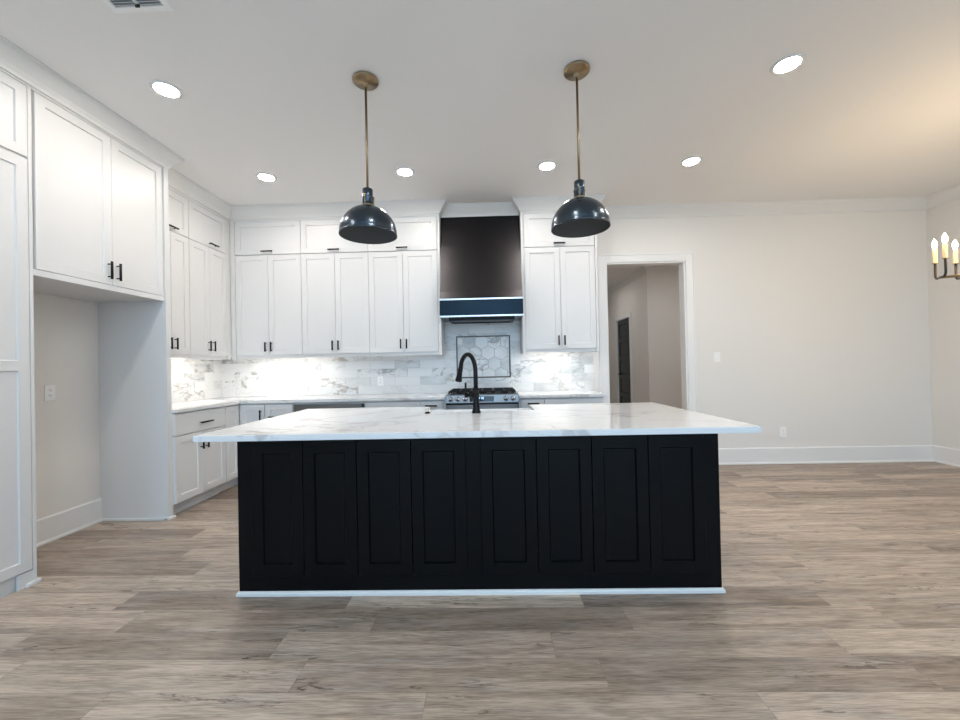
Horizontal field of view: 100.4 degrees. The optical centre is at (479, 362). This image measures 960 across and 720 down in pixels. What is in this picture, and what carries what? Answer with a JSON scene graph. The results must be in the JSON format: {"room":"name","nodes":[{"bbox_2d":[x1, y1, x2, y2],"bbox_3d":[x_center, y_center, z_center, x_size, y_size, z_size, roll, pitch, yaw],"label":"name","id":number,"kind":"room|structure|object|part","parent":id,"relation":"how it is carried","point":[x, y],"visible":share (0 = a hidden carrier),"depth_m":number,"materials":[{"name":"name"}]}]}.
{"room":"kitchen","nodes":[
{"label":"kitchen","id":0,"kind":"room"},
{"bbox_2d":[33,292,210,519],"bbox_3d":[-3.351,-1.449,0.503,0.120,5.500,8.826,-1,0,1],"label":"wall","id":1,"kind":"structure","parent":0,"point":[66,353],"depth_m":3.09,"materials":[{"name":"white paint"}]},
{"bbox_2d":[44,385,54,400],"bbox_3d":[-3.193,0.222,2.974,0.008,0.116,0.072,-1,0,1],"label":"wall outlet","id":2,"kind":"object","parent":1,"relation":"attached to","point":[49,390],"visible":1,"depth_m":2.97,"materials":[{"name":"white plastic"}]},
{"bbox_2d":[36,498,102,546],"bbox_3d":[-3.167,1.221,2.863,0.024,0.190,0.962,-1,0,1],"label":"baseboard","id":3,"kind":"structure","parent":1,"relation":"attached to","point":[50,528],"depth_m":3.07,"materials":[{"name":"white wood"}]},
{"bbox_2d":[31,87,163,302],"bbox_3d":[-2.923,-1.081,2.874,0.607,1.132,0.960,-1,0,1],"label":"upper cabinet","id":4,"kind":"object","parent":1,"relation":"attached to","point":[97,199],"visible":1,"depth_m":2.77,"materials":[{"name":"white wood"}]},
{"bbox_3d":[-2.673,-1.099,2.647,0.020,1.072,0.486,-1,0,1],"label":"door","id":5,"kind":"part","parent":4,"relation":"part of","materials":[{"name":"white wood"}]},
{"bbox_3d":[-2.630,-0.661,2.853,0.039,0.125,0.016,-1,0,1],"label":"handle","id":6,"kind":"part","parent":4,"relation":"part of","materials":[{"name":"black metal"}]},
{"bbox_3d":[-2.629,-0.660,2.920,0.039,0.125,0.016,-1,0,1],"label":"handle","id":7,"kind":"part","parent":4,"relation":"part of","materials":[{"name":"black metal"}]},
{"bbox_3d":[-2.662,-1.095,3.118,0.020,1.072,0.450,-1,0,1],"label":"door","id":8,"kind":"part","parent":4,"relation":"part of","materials":[{"name":"white wood"}]},
{"bbox_2d":[168,186,189,358],"bbox_3d":[-3.007,-0.902,3.672,0.372,1.716,0.529,-1,0,1],"label":"upper cabinet","id":9,"kind":"object","parent":1,"relation":"attached to","point":[178,202],"visible":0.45,"depth_m":3.81,"materials":[{"name":"white wood"}]},
{"bbox_3d":[-2.865,-0.656,3.587,0.020,1.138,0.224,-1,0,1],"label":"door","id":10,"kind":"part","parent":9,"relation":"part of","materials":[{"name":"white wood"}]},
{"bbox_3d":[-2.879,-1.421,3.707,0.020,0.377,0.452,-1,0,1],"label":"door","id":11,"kind":"part","parent":9,"relation":"part of","materials":[{"name":"white wood"}]},
{"bbox_3d":[-2.860,-0.655,3.815,0.020,1.138,0.224,-1,0,1],"label":"door","id":12,"kind":"part","parent":9,"relation":"part of","materials":[{"name":"white wood"}]},
{"bbox_2d":[186,197,230,359],"bbox_3d":[-2.993,-0.898,4.245,0.372,1.716,0.618,-1,0,1],"label":"upper cabinet","id":13,"kind":"object","parent":1,"relation":"attached to","point":[208,230],"visible":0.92,"depth_m":4.21,"materials":[{"name":"white wood"}]},
{"bbox_3d":[-2.854,-0.653,4.074,0.020,1.138,0.279,-1,0,1],"label":"door","id":14,"kind":"part","parent":13,"relation":"part of","materials":[{"name":"white wood"}]},
{"bbox_3d":[-2.867,-1.417,4.218,0.020,0.377,0.555,-1,0,1],"label":"door","id":15,"kind":"part","parent":13,"relation":"part of","materials":[{"name":"white wood"}]},
{"bbox_3d":[-2.847,-0.651,4.353,0.020,1.138,0.272,-1,0,1],"label":"door","id":16,"kind":"part","parent":13,"relation":"part of","materials":[{"name":"white wood"}]},
{"bbox_2d":[0,0,959,205],"bbox_3d":[0.980,-1.904,2.565,8.700,0.100,4.746,-1,0,1],"label":"ceiling","id":17,"kind":"structure","parent":0,"point":[470,97],"depth_m":2.71,"materials":[{"name":"white paint"}]},
{"bbox_2d":[102,0,173,12],"bbox_3d":[-1.712,-1.791,1.968,0.306,0.022,0.157,-1,0,1],"label":"ceiling vent","id":18,"kind":"object","parent":17,"relation":"in","point":[118,6],"visible":1,"depth_m":2.01,"materials":[{"name":"white plastic"}]},
{"bbox_2d":[149,80,183,98],"bbox_3d":[-2.048,-1.786,2.618,0.180,0.009,0.180,-1,0,1],"label":"recessed light","id":19,"kind":"object","parent":17,"relation":"in","point":[163,88],"visible":1,"depth_m":2.61,"materials":[{"name":"white"}]},
{"bbox_2d":[256,172,276,181],"bbox_3d":[-2.039,-1.776,3.830,0.180,0.009,0.180,-1,0,1],"label":"recessed light","id":20,"kind":"object","parent":17,"relation":"in","point":[267,177],"visible":1,"depth_m":3.82,"materials":[{"name":"white plastic"}]},
{"bbox_2d":[339,71,396,243],"bbox_3d":[-0.720,-1.316,2.563,0.362,1.004,0.362,-1,0,1],"label":"pendant light","id":21,"kind":"object","parent":17,"relation":"hanging from","point":[365,223],"visible":1,"depth_m":2.51,"materials":[{"name":"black metal"}]},
{"bbox_3d":[-0.723,-1.440,2.564,0.015,0.658,0.015,-1,0,1],"label":"rod","id":22,"kind":"part","parent":21,"relation":"part of","materials":[{"name":"gold metal"}]},
{"bbox_2d":[362,187,373,204],"bbox_3d":[-0.712,-1.058,2.557,0.075,0.114,0.074,-1,0,1],"label":"socket","id":23,"kind":"object","parent":21,"relation":"attached to","point":[367,193],"depth_m":2.53,"materials":[{"name":"black metal"}]},
{"bbox_3d":[-0.712,-0.907,2.560,0.362,0.185,0.362,-1,0,1],"label":"lamp shade","id":24,"kind":"part","parent":21,"relation":"part of","materials":[{"name":"grey metal"}]},
{"bbox_2d":[395,167,414,176],"bbox_3d":[-0.703,-1.805,3.783,0.180,0.009,0.180,-1,0,1],"label":"recessed light","id":25,"kind":"object","parent":17,"relation":"in","point":[402,171],"visible":1,"depth_m":3.77,"materials":[{"name":"white plastic"}]},
{"bbox_2d":[537,161,556,170],"bbox_3d":[0.631,-1.833,3.726,0.180,0.009,0.180,-1,0,1],"label":"recessed light","id":26,"kind":"object","parent":17,"relation":"in","point":[546,165],"visible":1,"depth_m":3.71,"materials":[{"name":"white"}]},
{"bbox_2d":[551,60,610,237],"bbox_3d":[0.623,-1.345,2.515,0.362,1.004,0.362,-1,0,1],"label":"pendant light","id":27,"kind":"object","parent":17,"relation":"hanging from","point":[581,215],"visible":1,"depth_m":2.46,"materials":[{"name":"grey metal"}]},
{"bbox_3d":[0.620,-1.468,2.516,0.015,0.658,0.015,-1,0,1],"label":"rod","id":28,"kind":"part","parent":27,"relation":"part of","materials":[{"name":"gold metal"}]},
{"bbox_2d":[573,179,585,196],"bbox_3d":[0.631,-1.086,2.509,0.075,0.114,0.074,-1,0,1],"label":"socket","id":29,"kind":"object","parent":27,"relation":"attached to","point":[579,185],"depth_m":2.49,"materials":[{"name":"black metal"}]},
{"bbox_3d":[0.631,-0.935,2.512,0.362,0.185,0.362,-1,0,1],"label":"lamp shade","id":30,"kind":"part","parent":27,"relation":"part of","materials":[{"name":"grey metal"}]},
{"bbox_2d":[680,156,701,166],"bbox_3d":[1.958,-1.861,3.699,0.180,0.009,0.180,-1,0,1],"label":"recessed light","id":31,"kind":"object","parent":17,"relation":"in","point":[694,160],"visible":1,"depth_m":3.69,"materials":[{"name":"white"}]},
{"bbox_2d":[770,53,805,74],"bbox_3d":[1.933,-1.870,2.509,0.180,0.009,0.180,-1,0,1],"label":"recessed light","id":32,"kind":"object","parent":17,"relation":"in","point":[791,62],"visible":1,"depth_m":2.50,"materials":[{"name":"white"}]},
{"bbox_2d":[932,233,959,279],"bbox_3d":[3.746,-1.267,2.653,1.003,1.289,0.438,-1,-1,33],"label":"chandelier","id":33,"kind":"object","parent":17,"relation":"hanging from","point":[944,238],"visible":1,"depth_m":2.97,"materials":[{"name":"brown metal"}]},
{"bbox_3d":[3.388,-0.885,2.978,0.029,0.073,0.028,-1,0,1],"label":"bulb","id":34,"kind":"part","parent":33,"relation":"part of","materials":[{"name":"white glass"}]},
{"bbox_3d":[3.346,-0.677,2.903,0.015,0.128,0.188,-1,-1,33],"label":"arm","id":35,"kind":"part","parent":33,"relation":"part of","materials":[{"name":"brown metal"}]},
{"bbox_3d":[3.295,-0.884,2.832,0.029,0.073,0.028,-1,0,1],"label":"bulb","id":36,"kind":"part","parent":33,"relation":"part of","materials":[{"name":"white glass"}]},
{"bbox_3d":[3.567,-0.888,2.999,0.029,0.073,0.028,-1,0,1],"label":"bulb","id":37,"kind":"part","parent":33,"relation":"part of","materials":[{"name":"white glass"}]},
{"bbox_3d":[3.495,-0.681,2.878,0.015,0.128,0.300,-1,-1,33],"label":"arm","id":38,"kind":"part","parent":33,"relation":"part of","materials":[{"name":"brown metal"}]},
{"bbox_2d":[0,462,959,719],"bbox_3d":[1.068,1.233,3.492,8.660,0.002,15.224,-1,0,1],"label":"floor","id":39,"kind":"structure","parent":0,"point":[841,581],"depth_m":1.85,"materials":[{"name":"brown wood"}]},
{"bbox_2d":[0,68,42,597],"bbox_3d":[-2.927,-0.176,1.892,0.607,2.957,1.023,-1,0,1],"label":"pantry cabinet","id":40,"kind":"object","parent":39,"relation":"on","point":[18,543],"visible":1,"depth_m":2.29,"materials":[{"name":"white wood"}]},
{"bbox_3d":[-2.692,-1.430,2.126,0.020,0.422,0.484,-1,0,1],"label":"door","id":41,"kind":"part","parent":40,"relation":"part of","materials":[{"name":"white wood"}]},
{"bbox_3d":[-2.662,0.001,2.114,0.020,2.409,0.484,-1,0,1],"label":"door","id":42,"kind":"part","parent":40,"relation":"part of","materials":[{"name":"white wood"}]},
{"bbox_3d":[-2.641,1.289,2.348,0.076,0.024,0.078,-1,0,1],"label":"shoe moulding","id":43,"kind":"part","parent":40,"relation":"part of","materials":[{"name":"white wood"}]},
{"bbox_2d":[98,166,175,520],"bbox_3d":[-2.896,-0.165,3.369,0.598,2.957,0.074,-1,0,1],"label":"end panel","id":44,"kind":"object","parent":39,"relation":"on","point":[134,338],"visible":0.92,"depth_m":3.34,"materials":[{"name":"white wood"}]},
{"bbox_3d":[-2.851,1.301,3.358,0.569,0.024,0.074,-1,0,1],"label":"shoe moulding","id":45,"kind":"part","parent":44,"relation":"part of","materials":[{"name":"white wood"}]},
{"bbox_2d":[172,406,225,514],"bbox_3d":[-2.838,0.874,3.714,0.631,0.883,0.652,-1,0,1],"label":"base cabinet","id":46,"kind":"object","parent":39,"relation":"on","point":[199,468],"visible":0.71,"depth_m":3.64,"materials":[{"name":"white wood"}]},
{"bbox_3d":[-2.574,0.912,3.545,0.020,0.563,0.321,-1,0,1],"label":"door","id":47,"kind":"part","parent":46,"relation":"part of","materials":[{"name":"white wood"}]},
{"bbox_3d":[-2.578,0.530,3.711,0.020,0.184,0.646,-1,0,1],"label":"drawer","id":48,"kind":"part","parent":46,"relation":"part of","materials":[{"name":"white wood"}]},
{"bbox_3d":[-2.566,0.914,3.869,0.020,0.563,0.322,-1,0,1],"label":"door","id":49,"kind":"part","parent":46,"relation":"part of","materials":[{"name":"white wood"}]},
{"bbox_2d":[172,393,447,412],"bbox_3d":[-1.757,0.397,4.110,2.799,0.030,1.490,-1,0,1],"label":"countertop","id":50,"kind":"structure","parent":46,"relation":"on","point":[178,407],"depth_m":4.23,"materials":[{"name":"stone"}]},
{"bbox_2d":[217,403,265,491],"bbox_3d":[-2.704,0.877,4.456,0.864,0.883,0.834,-1,0,1],"label":"base cabinet","id":51,"kind":"object","parent":39,"relation":"on","point":[235,414],"visible":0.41,"depth_m":4.19,"materials":[{"name":"white wood"}]},
{"bbox_3d":[-2.562,0.822,4.145,0.020,0.753,0.213,-1,0,1],"label":"door","id":52,"kind":"part","parent":51,"relation":"part of","materials":[{"name":"white wood"}]},
{"bbox_3d":[-2.413,0.819,4.264,0.264,0.753,0.020,-1,0,1],"label":"door","id":53,"kind":"part","parent":51,"relation":"part of","materials":[{"name":"white wood"}]},
{"bbox_2d":[265,403,293,418],"bbox_3d":[-2.118,0.865,4.534,0.302,0.883,0.650,-1,0,1],"label":"base cabinet","id":54,"kind":"object","parent":39,"relation":"on","point":[271,409],"visible":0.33,"depth_m":4.25,"materials":[{"name":"white wood"}]},
{"bbox_2d":[294,401,365,411],"bbox_3d":[-1.580,0.855,4.514,0.771,0.880,0.649,-1,0,1],"label":"appliance","id":55,"kind":"object","parent":39,"relation":"on","point":[298,406],"visible":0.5,"depth_m":4.24,"materials":[{"name":"white metal"}]},
{"bbox_2d":[365,400,420,407],"bbox_3d":[-0.901,0.840,4.505,0.583,0.883,0.650,-1,0,1],"label":"base cabinet","id":56,"kind":"object","parent":39,"relation":"on","point":[400,403],"visible":0.04,"depth_m":4.22,"materials":[{"name":"white wood"}]},
{"bbox_2d":[421,399,445,409],"bbox_3d":[-0.474,0.830,4.495,0.267,0.883,0.650,-1,0,1],"label":"base cabinet","id":57,"kind":"object","parent":39,"relation":"on","point":[433,404],"visible":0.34,"depth_m":4.21,"materials":[{"name":"white wood"}]},
{"bbox_2d":[236,433,725,596],"bbox_3d":[-0.009,0.806,2.633,2.625,0.884,0.985,-1,0,1],"label":"kitchen island","id":58,"kind":"object","parent":39,"relation":"on","point":[600,514],"visible":0.91,"depth_m":2.15,"materials":[{"name":"black wood"}]},
{"bbox_3d":[-1.094,0.792,2.175,0.281,0.726,0.018,-1,0,1],"label":"door","id":59,"kind":"part","parent":58,"relation":"part of","materials":[{"name":"black wood"}]},
{"bbox_3d":[-0.805,0.786,2.168,0.289,0.726,0.018,-1,0,1],"label":"door","id":60,"kind":"part","parent":58,"relation":"part of","materials":[{"name":"black wood"}]},
{"bbox_3d":[-0.511,0.779,2.161,0.292,0.726,0.018,-1,0,1],"label":"door","id":61,"kind":"part","parent":58,"relation":"part of","materials":[{"name":"black wood"}]},
{"bbox_3d":[-0.216,0.773,2.154,0.290,0.726,0.018,-1,0,1],"label":"door","id":62,"kind":"part","parent":58,"relation":"part of","materials":[{"name":"black wood"}]},
{"bbox_2d":[193,402,761,441],"bbox_3d":[-0.019,0.348,2.543,2.736,0.030,1.248,-1,0,1],"label":"island countertop","id":63,"kind":"structure","parent":58,"relation":"on","point":[650,418],"depth_m":2.15,"materials":[{"name":"stone"}]},
{"bbox_2d":[455,352,480,413],"bbox_3d":[-0.093,0.132,2.720,0.224,0.408,0.086,-2,-1,43],"label":"kitchen faucet","id":64,"kind":"object","parent":63,"relation":"on","point":[475,395],"visible":1,"depth_m":2.67,"materials":[{"name":"black metal"}]},
{"bbox_3d":[-0.070,0.181,2.676,0.062,0.102,0.030,-1,0,7],"label":"lever","id":65,"kind":"part","parent":64,"relation":"part of","materials":[{"name":"black"}]},
{"bbox_2d":[428,408,530,411],"bbox_3d":[0.000,0.486,2.977,0.850,0.238,0.470,-1,0,1],"label":"farmhouse sink","id":66,"kind":"object","parent":63,"relation":"in","point":[506,409],"visible":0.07,"depth_m":3.19,"materials":[{"name":"white ceramic"}]},
{"bbox_3d":[0.000,1.236,2.632,2.625,0.024,0.979,-1,0,1],"label":"moulding","id":67,"kind":"part","parent":58,"relation":"part of","materials":[{"name":"white wood"}]},
{"bbox_3d":[0.160,0.765,2.145,0.296,0.726,0.018,-1,0,1],"label":"door","id":68,"kind":"part","parent":58,"relation":"part of","materials":[{"name":"black wood"}]},
{"bbox_3d":[0.456,0.759,2.138,0.290,0.726,0.018,-1,0,1],"label":"door","id":69,"kind":"part","parent":58,"relation":"part of","materials":[{"name":"black wood"}]},
{"bbox_3d":[0.752,0.753,2.131,0.294,0.726,0.018,-1,0,1],"label":"door","id":70,"kind":"part","parent":58,"relation":"part of","materials":[{"name":"black wood"}]},
{"bbox_3d":[1.048,0.746,2.124,0.291,0.726,0.018,-1,0,1],"label":"door","id":71,"kind":"part","parent":58,"relation":"part of","materials":[{"name":"black wood"}]},
{"bbox_2d":[445,387,518,409],"bbox_3d":[0.043,0.777,4.435,0.759,0.968,0.748,-1,0,1],"label":"range","id":72,"kind":"object","parent":39,"relation":"on","point":[504,397],"visible":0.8,"depth_m":4.12,"materials":[{"name":"silver metal"}]},
{"bbox_3d":[0.035,0.736,4.141,0.741,0.646,0.036,-1,0,1],"label":"oven door","id":73,"kind":"part","parent":72,"relation":"part of","materials":[{"name":"silver metal"}]},
{"bbox_2d":[445,392,518,395],"bbox_3d":[0.035,0.337,4.480,0.759,0.016,0.664,-1,0,1],"label":"cooktop","id":74,"kind":"object","parent":72,"relation":"in","point":[449,393],"depth_m":4.15,"materials":[{"name":"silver metal"}]},
{"bbox_3d":[0.027,0.365,4.136,0.751,0.090,0.053,-1,0,1],"label":"control panel","id":75,"kind":"part","parent":72,"relation":"part of","materials":[{"name":"silver metal"}]},
{"bbox_2d":[518,398,543,407],"bbox_3d":[0.564,0.808,4.471,0.266,0.883,0.650,-1,0,1],"label":"base cabinet","id":76,"kind":"object","parent":39,"relation":"on","point":[523,402],"visible":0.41,"depth_m":4.19,"materials":[{"name":"white wood"}]},
{"bbox_2d":[544,397,602,403],"bbox_3d":[1.005,0.799,4.461,0.612,0.883,0.650,-1,0,1],"label":"base cabinet","id":77,"kind":"object","parent":39,"relation":"on","point":[557,400],"visible":0.09,"depth_m":4.18,"materials":[{"name":"white wood"}]},
{"bbox_2d":[516,390,604,397],"bbox_3d":[0.864,0.344,4.474,0.892,0.030,0.638,-1,0,1],"label":"countertop","id":78,"kind":"structure","parent":77,"relation":"on","point":[565,393],"depth_m":4.22,"materials":[{"name":"stone"}]},
{"bbox_2d":[252,210,932,447],"bbox_3d":[1.068,-0.298,4.864,8.700,3.080,0.120,-1,0,1],"label":"wall","id":79,"kind":"structure","parent":0,"point":[818,323],"depth_m":4.74,"materials":[{"name":"white paint"}]},
{"bbox_2d":[229,220,231,356],"bbox_3d":[-3.001,-0.913,4.725,0.334,1.678,0.336,-1,0,1],"label":"cabinet box","id":80,"kind":"object","parent":79,"relation":"attached to","point":[229,220],"visible":0.07,"depth_m":4.56,"materials":[{"name":"white wood"}]},
{"bbox_2d":[230,218,302,359],"bbox_3d":[-2.423,-0.906,4.694,0.814,1.716,0.370,-1,0,1],"label":"upper cabinet","id":81,"kind":"object","parent":79,"relation":"attached to","point":[265,254],"visible":0.94,"depth_m":4.55,"materials":[{"name":"white wood"}]},
{"bbox_3d":[-2.586,-0.655,4.559,0.374,1.138,0.020,-1,0,1],"label":"door","id":82,"kind":"part","parent":81,"relation":"part of","materials":[{"name":"white wood"}]},
{"bbox_3d":[-2.411,-1.424,4.561,0.754,0.377,0.020,-1,0,1],"label":"door","id":83,"kind":"part","parent":81,"relation":"part of","materials":[{"name":"white wood"}]},
{"bbox_3d":[-2.206,-0.663,4.550,0.376,1.138,0.020,-1,0,1],"label":"door","id":84,"kind":"part","parent":81,"relation":"part of","materials":[{"name":"white wood"}]},
{"bbox_2d":[300,216,370,357],"bbox_3d":[-1.634,-0.923,4.676,0.773,1.716,0.370,-1,0,1],"label":"upper cabinet","id":85,"kind":"object","parent":79,"relation":"attached to","point":[334,268],"visible":0.85,"depth_m":4.53,"materials":[{"name":"white wood"}]},
{"bbox_3d":[-1.824,-0.671,4.541,0.381,1.138,0.020,-1,0,1],"label":"door","id":86,"kind":"part","parent":85,"relation":"part of","materials":[{"name":"white wood"}]},
{"bbox_3d":[-1.648,-1.440,4.543,0.765,0.377,0.020,-1,0,1],"label":"door","id":87,"kind":"part","parent":85,"relation":"part of","materials":[{"name":"white wood"}]},
{"bbox_3d":[-1.439,-0.679,4.532,0.379,1.138,0.020,-1,0,1],"label":"door","id":88,"kind":"part","parent":85,"relation":"part of","materials":[{"name":"white wood"}]},
{"bbox_2d":[171,320,593,402],"bbox_3d":[-0.915,-0.079,4.099,4.523,0.886,1.500,-1,0,1],"label":"tile backsplash","id":89,"kind":"structure","parent":79,"relation":"attached to","point":[495,348],"depth_m":4.83,"materials":[{"name":"tile"}]},
{"bbox_2d":[377,376,383,385],"bbox_3d":[-1.198,0.218,4.840,0.072,0.116,0.008,-1,0,1],"label":"wall outlet","id":90,"kind":"object","parent":89,"relation":"attached to","point":[379,378],"visible":1,"depth_m":4.84,"materials":[{"name":"white plastic"}]},
{"bbox_3d":[0.048,-0.075,4.816,0.650,0.507,0.015,-1,0,1],"label":"inset frame","id":91,"kind":"part","parent":89,"relation":"part of","materials":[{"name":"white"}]},
{"bbox_2d":[544,373,549,382],"bbox_3d":[0.808,0.177,4.793,0.072,0.116,0.008,-1,0,1],"label":"wall outlet","id":92,"kind":"object","parent":89,"relation":"attached to","point":[546,375],"visible":1,"depth_m":4.79,"materials":[{"name":"white plastic"}]},
{"bbox_2d":[368,214,444,356],"bbox_3d":[-0.844,-0.940,4.657,0.817,1.716,0.370,-1,0,1],"label":"upper cabinet","id":93,"kind":"object","parent":79,"relation":"attached to","point":[404,272],"visible":0.88,"depth_m":4.52,"materials":[{"name":"white wood"}]},
{"bbox_3d":[-1.053,-0.687,4.523,0.385,1.138,0.020,-1,0,1],"label":"door","id":94,"kind":"part","parent":93,"relation":"part of","materials":[{"name":"white wood"}]},
{"bbox_3d":[-0.874,-1.456,4.525,0.776,0.377,0.020,-1,0,1],"label":"door","id":95,"kind":"part","parent":93,"relation":"part of","materials":[{"name":"white wood"}]},
{"bbox_3d":[-0.663,-0.695,4.514,0.387,1.138,0.020,-1,0,1],"label":"door","id":96,"kind":"part","parent":93,"relation":"part of","materials":[{"name":"white wood"}]},
{"bbox_2d":[0,35,959,219],"bbox_3d":[1.154,-1.796,2.500,8.114,0.125,4.626,-1,0,1],"label":"trim","id":97,"kind":"structure","parent":79,"relation":"attached to","point":[14,60],"depth_m":4.46,"materials":[{"name":"white paint"}]},
{"bbox_2d":[439,215,522,323],"bbox_3d":[0.016,-1.082,4.575,0.906,1.222,0.496,-1,0,1],"label":"range hood","id":98,"kind":"object","parent":79,"relation":"attached to","point":[481,273],"visible":1,"depth_m":4.47,"materials":[{"name":"black metal"}]},
{"bbox_3d":[0.029,-0.487,4.567,0.726,0.032,0.345,-1,0,1],"label":"insert frame","id":99,"kind":"part","parent":98,"relation":"part of","materials":[{"name":"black metal"}]},
{"bbox_2d":[519,210,598,353],"bbox_3d":[0.899,-0.976,4.616,0.846,1.716,0.370,-1,0,1],"label":"upper cabinet","id":100,"kind":"object","parent":79,"relation":"attached to","point":[560,274],"visible":0.8,"depth_m":4.47,"materials":[{"name":"white wood"}]},
{"bbox_3d":[0.709,-0.724,4.482,0.394,1.138,0.020,-1,0,1],"label":"door","id":101,"kind":"part","parent":100,"relation":"part of","materials":[{"name":"white wood"}]},
{"bbox_3d":[0.888,-1.494,4.483,0.784,0.377,0.020,-1,0,1],"label":"door","id":102,"kind":"part","parent":100,"relation":"part of","materials":[{"name":"white wood"}]},
{"bbox_3d":[1.103,-0.733,4.473,0.386,1.138,0.020,-1,0,1],"label":"door","id":103,"kind":"part","parent":100,"relation":"part of","materials":[{"name":"white wood"}]},
{"bbox_2d":[597,252,697,411],"bbox_3d":[2.008,-0.042,4.837,1.137,2.528,0.168,-1,0,1],"label":"door frame","id":104,"kind":"structure","parent":79,"relation":"in","point":[684,260],"depth_m":4.77,"materials":[{"name":"white wood"}]},
{"bbox_2d":[714,352,719,361],"bbox_3d":[2.828,-0.071,4.756,0.072,0.116,0.010,-1,0,1],"label":"light switch","id":105,"kind":"object","parent":79,"relation":"attached to","point":[716,354],"visible":1,"depth_m":4.75,"materials":[{"name":"white plastic"}]},
{"bbox_2d":[780,427,785,436],"bbox_3d":[3.595,0.816,4.733,0.072,0.116,0.008,-1,0,1],"label":"wall outlet","id":106,"kind":"object","parent":79,"relation":"attached to","point":[782,429],"visible":1,"depth_m":4.73,"materials":[{"name":"white plastic"}]},
{"bbox_2d":[718,445,959,466],"bbox_3d":[3.927,1.075,3.314,2.730,0.190,2.826,-1,0,1],"label":"baseboard","id":107,"kind":"structure","parent":79,"relation":"attached to","point":[900,453],"depth_m":4.71,"materials":[{"name":"white wood"}]},
{"bbox_2d":[607,266,640,288],"bbox_3d":[3.098,-1.827,7.916,4.100,0.100,6.054,-1,0,1],"label":"ceiling","id":108,"kind":"structure","parent":0,"point":[614,274],"depth_m":7.89,"materials":[{"name":"white paint"}]},
{"bbox_2d":[608,272,681,408],"bbox_3d":[3.975,-0.287,8.921,1.660,3.000,3.180,-1,0,1],"label":"wall","id":109,"kind":"structure","parent":0,"point":[652,299],"depth_m":7.36,"materials":[{"name":"white paint"}]},
{"bbox_2d":[615,312,632,402],"bbox_3d":[3.138,0.091,8.708,0.018,2.275,1.020,-1,0,1],"label":"trim","id":110,"kind":"structure","parent":109,"relation":"attached to","point":[626,315],"depth_m":8.37,"materials":[{"name":"white"}]},
{"bbox_2d":[618,318,630,402],"bbox_3d":[3.168,0.136,8.707,0.100,2.165,0.820,-1,0,1],"label":"door","id":111,"kind":"structure","parent":109,"relation":"in","point":[623,325],"depth_m":8.75,"materials":[{"name":"black wood"}]},
{"bbox_2d":[607,265,678,294],"bbox_3d":[3.898,-1.724,8.889,1.750,0.125,3.270,-1,0,1],"label":"trim","id":112,"kind":"structure","parent":109,"relation":"attached to","point":[642,270],"depth_m":7.52,"materials":[{"name":"white paint"}]},
{"bbox_2d":[926,198,959,449],"bbox_3d":[5.225,-1.631,0.302,0.120,5.500,8.826,-1,0,1],"label":"wall","id":113,"kind":"structure","parent":0,"point":[943,294],"depth_m":4.55,"materials":[{"name":"white paint"}]}
]}

